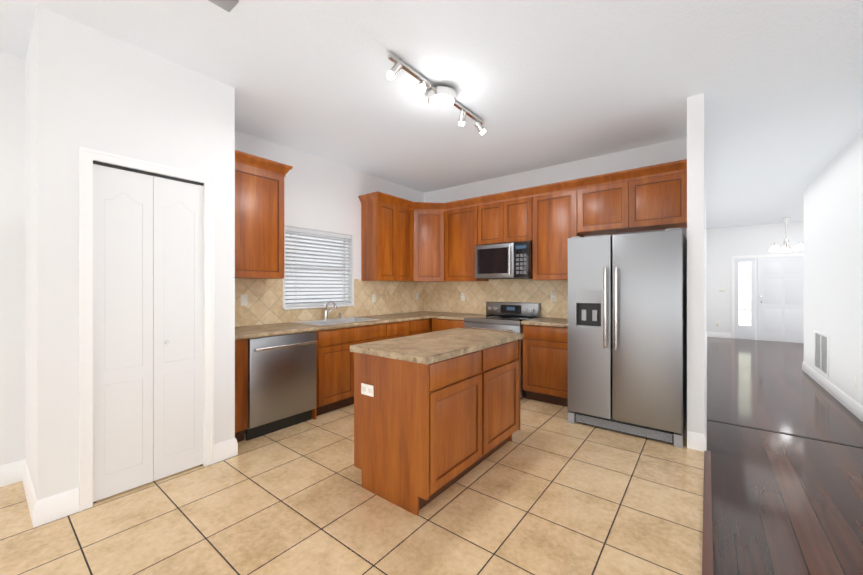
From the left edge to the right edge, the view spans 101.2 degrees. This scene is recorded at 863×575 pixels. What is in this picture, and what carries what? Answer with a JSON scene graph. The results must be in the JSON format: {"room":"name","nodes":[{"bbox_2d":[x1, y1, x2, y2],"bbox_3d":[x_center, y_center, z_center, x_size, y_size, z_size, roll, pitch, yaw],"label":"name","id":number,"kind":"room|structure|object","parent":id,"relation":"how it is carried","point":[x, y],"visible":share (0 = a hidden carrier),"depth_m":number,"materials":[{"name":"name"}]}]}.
{"room":"kitchen","nodes":[
{"label":"kitchen","id":0,"kind":"room"},
{"bbox_2d":[0,397,703,574],"bbox_3d":[-1.199,1.325,1.555,3.800,0.050,8.000,0,0,38],"label":"floor","id":1,"kind":"structure","parent":0,"point":[548,489],"depth_m":2.00,"materials":[{"name":"beige tile"}]},
{"bbox_2d":[246,331,315,440],"bbox_3d":[-1.549,0.864,3.389,0.665,0.872,0.639,0,0,38],"label":"dishwasher","id":2,"kind":"object","parent":1,"relation":"on","point":[281,381],"visible":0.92,"depth_m":3.18,"materials":[{"name":"grey metal"}]},
{"bbox_2d":[235,318,431,441],"bbox_3d":[-0.870,0.862,4.301,0.615,0.876,3.254,0,0,38],"label":"base cabinet","id":3,"kind":"object","parent":1,"relation":"on","point":[334,373],"depth_m":3.65,"materials":[{"name":"brown wood"}]},
{"bbox_2d":[354,340,519,515],"bbox_3d":[0.114,0.862,2.656,0.620,0.876,1.250,0,0,38],"label":"kitchen island","id":4,"kind":"object","parent":1,"relation":"on","point":[437,414],"depth_m":2.20,"materials":[{"name":"brown wood"}]},
{"bbox_2d":[361,383,373,396],"bbox_3d":[-0.411,0.655,2.266,0.115,0.070,0.008,0,0,38],"label":"outlet","id":5,"kind":"object","parent":4,"relation":"attached to","point":[367,389],"visible":1,"depth_m":2.26,"materials":[{"name":"white plastic"}]},
{"bbox_2d":[350,328,523,363],"bbox_3d":[0.114,0.404,2.656,0.662,0.040,1.292,0,0,38],"label":"island countertop","id":6,"kind":"structure","parent":4,"relation":"on","point":[431,347],"depth_m":2.38,"materials":[{"name":"beige stone"}]},
{"bbox_2d":[432,318,567,406],"bbox_3d":[0.947,0.862,4.545,1.944,0.876,0.615,0,0,38],"label":"base cabinet","id":7,"kind":"object","parent":1,"relation":"on","point":[545,363],"depth_m":3.93,"materials":[{"name":"brown wood"}]},
{"bbox_2d":[464,302,540,398],"bbox_3d":[0.891,0.750,4.516,0.760,1.100,0.715,0,0,38],"label":"range","id":8,"kind":"object","parent":1,"relation":"on","point":[506,319],"visible":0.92,"depth_m":4.49,"materials":[{"name":"silver metal"}]},
{"bbox_2d":[568,228,686,448],"bbox_3d":[1.921,0.407,3.461,0.906,1.787,0.979,0,0,38],"label":"refrigerator","id":9,"kind":"object","parent":1,"relation":"on","point":[627,333],"visible":1,"depth_m":3.09,"materials":[{"name":"silver metal"}]},
{"bbox_2d":[0,5,862,499],"bbox_3d":[2.812,-0.122,3.166,8.150,2.845,15.470,0,0,38],"label":"wall","id":10,"kind":"structure","parent":0,"point":[68,87],"depth_m":2.46,"materials":[{"name":"white paint"}]},
{"bbox_2d":[79,146,213,511],"bbox_3d":[-1.869,0.241,2.370,0.120,2.118,0.711,0,0,38],"label":"door frame","id":11,"kind":"structure","parent":10,"relation":"attached to","point":[88,158],"depth_m":2.10,"materials":[{"name":"white painted wood"}]},
{"bbox_2d":[93,164,202,502],"bbox_3d":[-1.847,0.279,2.354,0.076,2.042,0.593,0,0,38],"label":"bifold door","id":12,"kind":"structure","parent":10,"relation":"in","point":[147,328],"depth_m":2.32,"materials":[{"name":"white wood"}]},
{"bbox_2d":[235,150,292,278],"bbox_3d":[-1.753,-0.650,3.377,0.371,1.120,0.709,0,0,38],"label":"upper cabinet","id":13,"kind":"object","parent":10,"relation":"attached to","point":[259,217],"visible":0.65,"depth_m":3.33,"materials":[{"name":"brown wood"}]},
{"bbox_2d":[285,231,347,304],"bbox_3d":[-1.402,-0.230,4.317,0.045,0.899,0.928,0,0,38],"label":"window","id":14,"kind":"structure","parent":10,"relation":"in","point":[344,299],"depth_m":4.36,"materials":[{"name":"white"}]},
{"bbox_2d":[285,226,350,306],"bbox_3d":[-1.343,-0.230,4.272,0.058,0.892,0.918,0,0,38],"label":"window blinds","id":15,"kind":"object","parent":14,"relation":"attached to","point":[313,232],"visible":0.85,"depth_m":4.22,"materials":[{"name":"white plastic"}]},
{"bbox_2d":[283,304,354,309],"bbox_3d":[-1.357,0.232,4.283,0.158,0.024,0.990,0,0,38],"label":"window sill","id":16,"kind":"structure","parent":10,"relation":"attached to","point":[311,307],"depth_m":4.14,"materials":[{"name":"white"}]},
{"bbox_2d":[235,278,422,326],"bbox_3d":[-1.126,0.117,4.491,0.005,0.534,3.240,0,0,38],"label":"backsplash","id":17,"kind":"structure","parent":10,"relation":"attached to","point":[265,302],"depth_m":4.20,"materials":[{"name":"tile"}]},
{"bbox_2d":[241,294,247,305],"bbox_3d":[-1.871,0.125,3.536,0.008,0.115,0.070,0,0,38],"label":"outlet","id":18,"kind":"object","parent":17,"relation":"attached to","point":[244,299],"visible":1,"depth_m":3.54,"materials":[{"name":"white plastic"}]},
{"bbox_2d":[372,294,375,301],"bbox_3d":[-0.801,0.150,4.911,0.008,0.115,0.070,0,0,38],"label":"outlet","id":19,"kind":"object","parent":17,"relation":"attached to","point":[373,297],"visible":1,"depth_m":4.91,"materials":[{"name":"white plastic"}]},
{"bbox_2d":[235,311,450,339],"bbox_3d":[-0.866,0.404,4.300,0.648,0.038,3.256,0,0,38],"label":"countertop","id":20,"kind":"structure","parent":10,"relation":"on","point":[251,331],"depth_m":3.59,"materials":[{"name":"stone"}]},
{"bbox_2d":[323,301,340,319],"bbox_3d":[-1.122,0.267,4.215,0.234,0.226,0.252,0,0,38],"label":"faucet","id":21,"kind":"object","parent":20,"relation":"on","point":[326,312],"visible":1,"depth_m":4.18,"materials":[{"name":"silver metal"}]},
{"bbox_2d":[291,317,379,325],"bbox_3d":[-1.081,0.475,4.061,0.517,0.188,0.850,0,0,38],"label":"sink","id":22,"kind":"object","parent":20,"relation":"in","point":[334,321],"visible":0.29,"depth_m":4.09,"materials":[{"name":"silver metal"}]},
{"bbox_2d":[360,199,393,280],"bbox_3d":[-0.688,-0.615,4.788,0.317,1.050,0.400,0,0,38],"label":"upper cabinet","id":23,"kind":"object","parent":10,"relation":"attached to","point":[377,215],"depth_m":4.64,"materials":[{"name":"brown wood"}]},
{"bbox_2d":[394,199,413,281],"bbox_3d":[-0.474,-0.615,5.019,0.372,1.050,0.460,0,0,38],"label":"upper cabinet","id":24,"kind":"object","parent":10,"relation":"attached to","point":[403,240],"depth_m":4.92,"materials":[{"name":"brown wood"}]},
{"bbox_2d":[414,203,445,281],"bbox_3d":[-0.059,-0.615,5.281,0.705,1.050,0.705,0,0,38],"label":"upper cabinet","id":25,"kind":"object","parent":10,"relation":"attached to","point":[429,218],"depth_m":5.10,"materials":[{"name":"brown wood"}]},
{"bbox_2d":[0,332,862,527],"bbox_3d":[2.834,1.232,3.073,8.000,0.136,15.350,0,0,38],"label":"baseboard","id":26,"kind":"structure","parent":10,"relation":"attached to","point":[53,508],"depth_m":2.37,"materials":[{"name":"white"}]},
{"bbox_2d":[430,313,485,319],"bbox_3d":[0.403,0.404,4.947,0.536,0.038,0.676,0,0,38],"label":"countertop","id":27,"kind":"structure","parent":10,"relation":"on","point":[453,316],"depth_m":4.87,"materials":[{"name":"stone"}]},
{"bbox_2d":[446,199,488,281],"bbox_3d":[0.488,-0.615,5.066,0.665,1.050,0.372,0,0,38],"label":"upper cabinet","id":28,"kind":"object","parent":10,"relation":"attached to","point":[463,220],"depth_m":4.94,"materials":[{"name":"brown wood"}]},
{"bbox_2d":[423,279,567,318],"bbox_3d":[1.264,0.117,4.703,3.517,0.534,0.005,0,0,38],"label":"backsplash","id":29,"kind":"structure","parent":10,"relation":"attached to","point":[437,296],"depth_m":5.00,"materials":[{"name":"tile"}]},
{"bbox_2d":[461,293,464,300],"bbox_3d":[0.468,0.140,5.314,0.070,0.115,0.008,0,0,38],"label":"outlet","id":30,"kind":"object","parent":29,"relation":"attached to","point":[462,296],"visible":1,"depth_m":5.31,"materials":[{"name":"white plastic"}]},
{"bbox_2d":[551,292,555,300],"bbox_3d":[1.541,0.115,4.478,0.070,0.115,0.008,0,0,38],"label":"outlet","id":31,"kind":"object","parent":29,"relation":"attached to","point":[553,296],"visible":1,"depth_m":4.48,"materials":[{"name":"white plastic"}]},
{"bbox_2d":[482,195,509,244],"bbox_3d":[0.893,-0.856,4.784,0.443,0.568,0.318,0,0,38],"label":"upper cabinet","id":32,"kind":"object","parent":10,"relation":"attached to","point":[495,212],"depth_m":4.62,"materials":[{"name":"brown wood"}]},
{"bbox_2d":[475,241,532,278],"bbox_3d":[0.978,-0.336,4.628,0.754,0.444,0.456,0,0,38],"label":"microwave","id":33,"kind":"object","parent":32,"relation":"attached to","point":[514,260],"visible":1,"depth_m":4.45,"materials":[{"name":"silver metal"}]},
{"bbox_2d":[510,191,533,242],"bbox_3d":[1.151,-0.856,4.584,0.443,0.568,0.318,0,0,38],"label":"upper cabinet","id":34,"kind":"object","parent":10,"relation":"attached to","point":[521,206],"depth_m":4.41,"materials":[{"name":"brown wood"}]},
{"bbox_2d":[521,317,567,326],"bbox_3d":[1.469,0.404,4.134,0.618,0.038,0.648,0,0,38],"label":"countertop","id":35,"kind":"structure","parent":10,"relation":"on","point":[542,321],"depth_m":4.01,"materials":[{"name":"stone"}]},
{"bbox_2d":[533,183,585,280],"bbox_3d":[1.509,-0.615,4.305,0.586,1.050,0.318,0,0,38],"label":"upper cabinet","id":36,"kind":"object","parent":10,"relation":"attached to","point":[556,211],"depth_m":4.16,"materials":[{"name":"brown wood"}]},
{"bbox_2d":[578,175,637,234],"bbox_3d":[1.966,-0.880,3.950,0.571,0.520,0.318,0,0,38],"label":"upper cabinet","id":37,"kind":"object","parent":10,"relation":"attached to","point":[607,206],"depth_m":3.81,"materials":[{"name":"brown wood"}]},
{"bbox_2d":[638,167,686,230],"bbox_3d":[2.325,-0.880,3.670,0.571,0.520,0.318,0,0,38],"label":"upper cabinet","id":38,"kind":"object","parent":10,"relation":"attached to","point":[662,195],"depth_m":3.51,"materials":[{"name":"brown wood"}]},
{"bbox_2d":[732,253,803,342],"bbox_3d":[8.196,0.249,8.543,1.460,2.100,0.128,0,0,38],"label":"front door","id":39,"kind":"structure","parent":10,"relation":"in","point":[767,297],"depth_m":8.59,"materials":[{"name":"white paint"}]},
{"bbox_2d":[814,330,828,377],"bbox_3d":[5.173,0.865,4.705,0.014,0.530,0.700,0,0,38],"label":"air vent","id":40,"kind":"object","parent":10,"relation":"in","point":[821,352],"visible":1,"depth_m":4.70,"materials":[{"name":"white metal"}]},
{"bbox_2d":[0,0,862,228],"bbox_3d":[2.812,-1.595,3.166,8.150,0.100,15.470,0,0,38],"label":"ceiling","id":41,"kind":"structure","parent":0,"point":[535,84],"depth_m":2.59,"materials":[{"name":"white paint"}]},
{"bbox_2d":[208,0,238,11],"bbox_3d":[-1.116,-1.536,1.889,0.120,0.016,0.120,0,0,38],"label":"ceiling vent","id":42,"kind":"object","parent":41,"relation":"in","point":[228,5],"visible":0.91,"depth_m":1.91,"materials":[{"name":"grey plastic"}]},
{"bbox_2d":[386,54,485,134],"bbox_3d":[0.097,-1.464,2.796,0.216,0.161,1.210,0,0,38],"label":"track light","id":43,"kind":"object","parent":41,"relation":"attached to","point":[441,96],"visible":1,"depth_m":2.69,"materials":[{"name":"silver metal"}]},
{"bbox_2d":[769,217,803,251],"bbox_3d":[7.886,-1.176,7.884,0.581,0.740,0.530,0,0,38],"label":"chandelier","id":44,"kind":"object","parent":41,"relation":"hanging from","point":[775,247],"visible":1,"depth_m":7.82,"materials":[{"name":"silver metal"}]},
{"bbox_2d":[702,337,862,574],"bbox_3d":[4.252,1.320,2.045,4.500,0.061,15.470,0,0,38],"label":"floor","id":45,"kind":"structure","parent":0,"point":[783,476],"depth_m":2.53,"materials":[{"name":"brown wood"}]},
{"label":"outside","id":46,"kind":"structure","parent":0,"visible":0},
{"bbox_2d":[285,232,342,302],"bbox_3d":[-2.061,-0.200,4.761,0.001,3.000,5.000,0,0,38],"label":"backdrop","id":47,"kind":"structure","parent":46,"point":[316,289],"depth_m":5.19,"materials":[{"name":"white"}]}
]}

